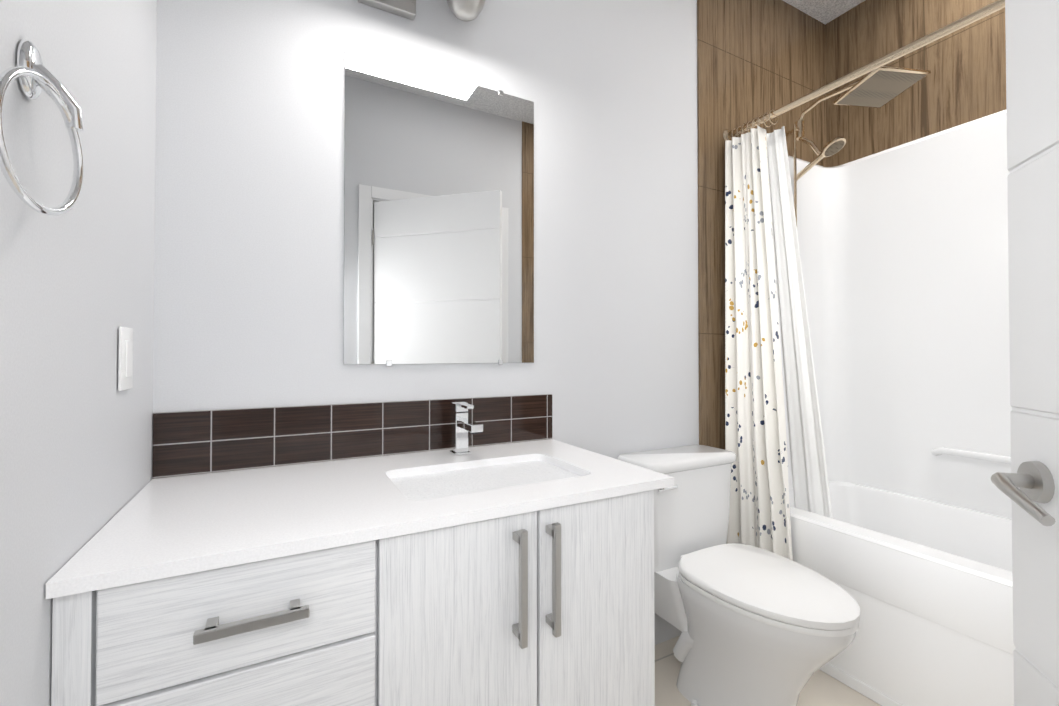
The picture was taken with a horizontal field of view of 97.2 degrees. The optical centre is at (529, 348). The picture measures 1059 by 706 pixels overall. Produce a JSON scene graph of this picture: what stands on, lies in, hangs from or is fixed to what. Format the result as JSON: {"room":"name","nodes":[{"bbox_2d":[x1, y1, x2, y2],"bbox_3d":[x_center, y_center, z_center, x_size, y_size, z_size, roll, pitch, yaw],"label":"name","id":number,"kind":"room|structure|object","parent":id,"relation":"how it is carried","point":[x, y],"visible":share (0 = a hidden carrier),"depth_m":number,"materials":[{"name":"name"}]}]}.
{"room":"bathroom","nodes":[
{"label":"bathroom","id":0,"kind":"room"},
{"bbox_2d":[0,0,156,705],"bbox_3d":[-0.208,-0.274,-0.263,0.100,2.769,3.000,0,-1,-28],"label":"wall","id":1,"kind":"structure","parent":0,"point":[76,293],"depth_m":0.65,"materials":[{"name":"paint"}]},
{"bbox_2d":[0,40,83,215],"bbox_3d":[-0.532,-0.248,0.504,0.046,0.204,0.148,0,-1,-28],"label":"towel ring","id":2,"kind":"object","parent":1,"relation":"attached to","point":[33,74],"visible":0.98,"depth_m":0.53,"materials":[{"name":"silver metal"}]},
{"bbox_2d":[118,326,132,390],"bbox_3d":[-0.752,0.019,0.873,0.008,0.116,0.074,0,-1,-28],"label":"light switch","id":3,"kind":"object","parent":1,"relation":"attached to","point":[125,365],"visible":1,"depth_m":0.86,"materials":[{"name":"white plastic"}]},
{"bbox_2d":[152,0,698,644],"bbox_3d":[0.287,-0.249,1.757,2.874,2.769,0.100,0,-1,-28],"label":"wall","id":4,"kind":"structure","parent":0,"point":[250,176],"depth_m":1.39,"materials":[{"name":"paint"}]},
{"bbox_2d":[152,394,551,478],"bbox_3d":[-0.395,0.227,1.325,1.066,0.150,0.007,0,-1,-28],"label":"backsplash","id":5,"kind":"structure","parent":4,"relation":"attached to","point":[198,442],"depth_m":1.24,"materials":[{"name":"brown tile"}]},
{"bbox_2d":[358,0,485,20],"bbox_3d":[-0.234,-1.093,1.328,0.458,0.275,0.181,0,-1,-28],"label":"sconce","id":6,"kind":"object","parent":4,"relation":"attached to","point":[467,10],"visible":1,"depth_m":1.33,"materials":[{"name":"silver metal"}]},
{"bbox_2d":[344,47,533,365],"bbox_3d":[-0.245,-0.387,1.412,0.587,0.879,0.008,0,-1,-28],"label":"mirror","id":7,"kind":"object","parent":4,"relation":"attached to","point":[439,221],"visible":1,"depth_m":1.39,"materials":[{"name":"clear glass"}]},
{"bbox_2d":[697,0,825,543],"bbox_3d":[1.093,-0.244,2.126,0.904,2.769,0.008,0,-1,-28],"label":"wall tile","id":8,"kind":"structure","parent":4,"relation":"attached to","point":[756,58],"depth_m":2.00,"materials":[{"name":"brown tile"}]},
{"bbox_2d":[785,66,930,225],"bbox_3d":[1.284,-0.692,1.917,0.275,0.767,0.547,0,-1,-28],"label":"shower head","id":9,"kind":"object","parent":8,"relation":"attached to","point":[879,87],"visible":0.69,"depth_m":1.85},
{"bbox_2d":[723,0,1004,140],"bbox_3d":[1.221,-0.913,1.301,0.060,0.060,1.580,0,-1,-28],"label":"shower curtain rod","id":10,"kind":"object","parent":8,"relation":"attached to","point":[987,10],"visible":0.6,"depth_m":1.48,"materials":[{"name":"silver metal"}]},
{"bbox_2d":[765,110,777,126],"bbox_3d":[0.947,-0.896,1.814,0.052,0.056,0.006,0,-1,-25],"label":"curtain ring","id":11,"kind":"object","parent":10,"relation":"hanging from","point":[771,110],"depth_m":1.82,"materials":[{"name":"silver metal"}]},
{"bbox_2d":[725,125,792,560],"bbox_3d":[0.905,0.086,1.823,0.093,1.901,0.314,0,-1,-28],"label":"fabric shower curtain","id":12,"kind":"object","parent":11,"relation":"hanging from","point":[756,444],"visible":0.81,"depth_m":1.84,"materials":[{"name":"white fabric"}]},
{"bbox_2d":[766,126,832,518],"bbox_3d":[1.052,-0.079,1.817,0.121,1.572,0.208,0,-1,-28],"label":"curtain liner","id":13,"kind":"object","parent":11,"relation":"hanging from","point":[811,489],"visible":0.94,"depth_m":1.83,"materials":[{"name":"white fabric"}]},
{"bbox_2d":[655,636,880,705],"bbox_3d":[0.993,1.169,0.416,2.874,0.100,3.100,0,-1,-28],"label":"floor","id":14,"kind":"structure","parent":0,"point":[821,688],"depth_m":1.55,"materials":[{"name":"tile"}]},
{"bbox_2d":[46,402,673,705],"bbox_3d":[-0.260,0.640,1.067,1.066,0.973,0.579,0,-1,-28],"label":"bathroom vanity","id":15,"kind":"object","parent":14,"relation":"on","point":[460,573],"visible":1,"depth_m":0.83,"materials":[{"name":"white wood"}]},
{"bbox_2d":[617,445,859,705],"bbox_3d":[0.657,0.757,1.481,0.436,0.750,0.689,0,-1,-28],"label":"toilet","id":16,"kind":"object","parent":14,"relation":"on","point":[757,626],"visible":0.92,"depth_m":1.41,"materials":[{"name":"white ceramic"}]},
{"bbox_2d":[768,109,1014,705],"bbox_3d":[1.538,0.122,1.456,0.725,2.020,1.580,0,-1,-28],"label":"bathtub","id":17,"kind":"object","parent":14,"relation":"on","point":[903,248],"visible":0.56,"depth_m":1.85,"materials":[{"name":"white plastic"}]},
{"bbox_2d":[783,0,864,23],"bbox_3d":[0.993,-1.700,0.451,2.874,0.100,3.100,0,-1,-28],"label":"ceiling","id":18,"kind":"structure","parent":0,"point":[825,11],"depth_m":2.23,"materials":[{"name":"white paint"}]},
{"bbox_3d":[2.240,-0.258,1.042,0.100,2.769,3.000,0,-1,-28],"label":"wall","id":19,"kind":"structure","parent":0,"visible":0},
{"bbox_2d":[825,0,1006,166],"bbox_3d":[1.865,-0.251,1.631,0.008,2.769,1.592,0,-1,-28],"label":"wall tile","id":20,"kind":"structure","parent":19,"relation":"attached to","point":[963,81],"depth_m":2.01,"materials":[{"name":"brown tile"}]},
{"bbox_3d":[0.932,0.051,0.171,0.990,2.130,0.130,0,-1,-28],"label":"door frame","id":21,"kind":"structure","parent":0,"visible":0},
{"bbox_2d":[991,0,1058,705],"bbox_3d":[0.697,0.092,0.398,0.166,2.028,0.820,0,-1,19],"label":"door","id":22,"kind":"structure","parent":21,"relation":"attached to","point":[1028,485],"depth_m":0.73,"materials":[{"name":"white paint"}]}
]}

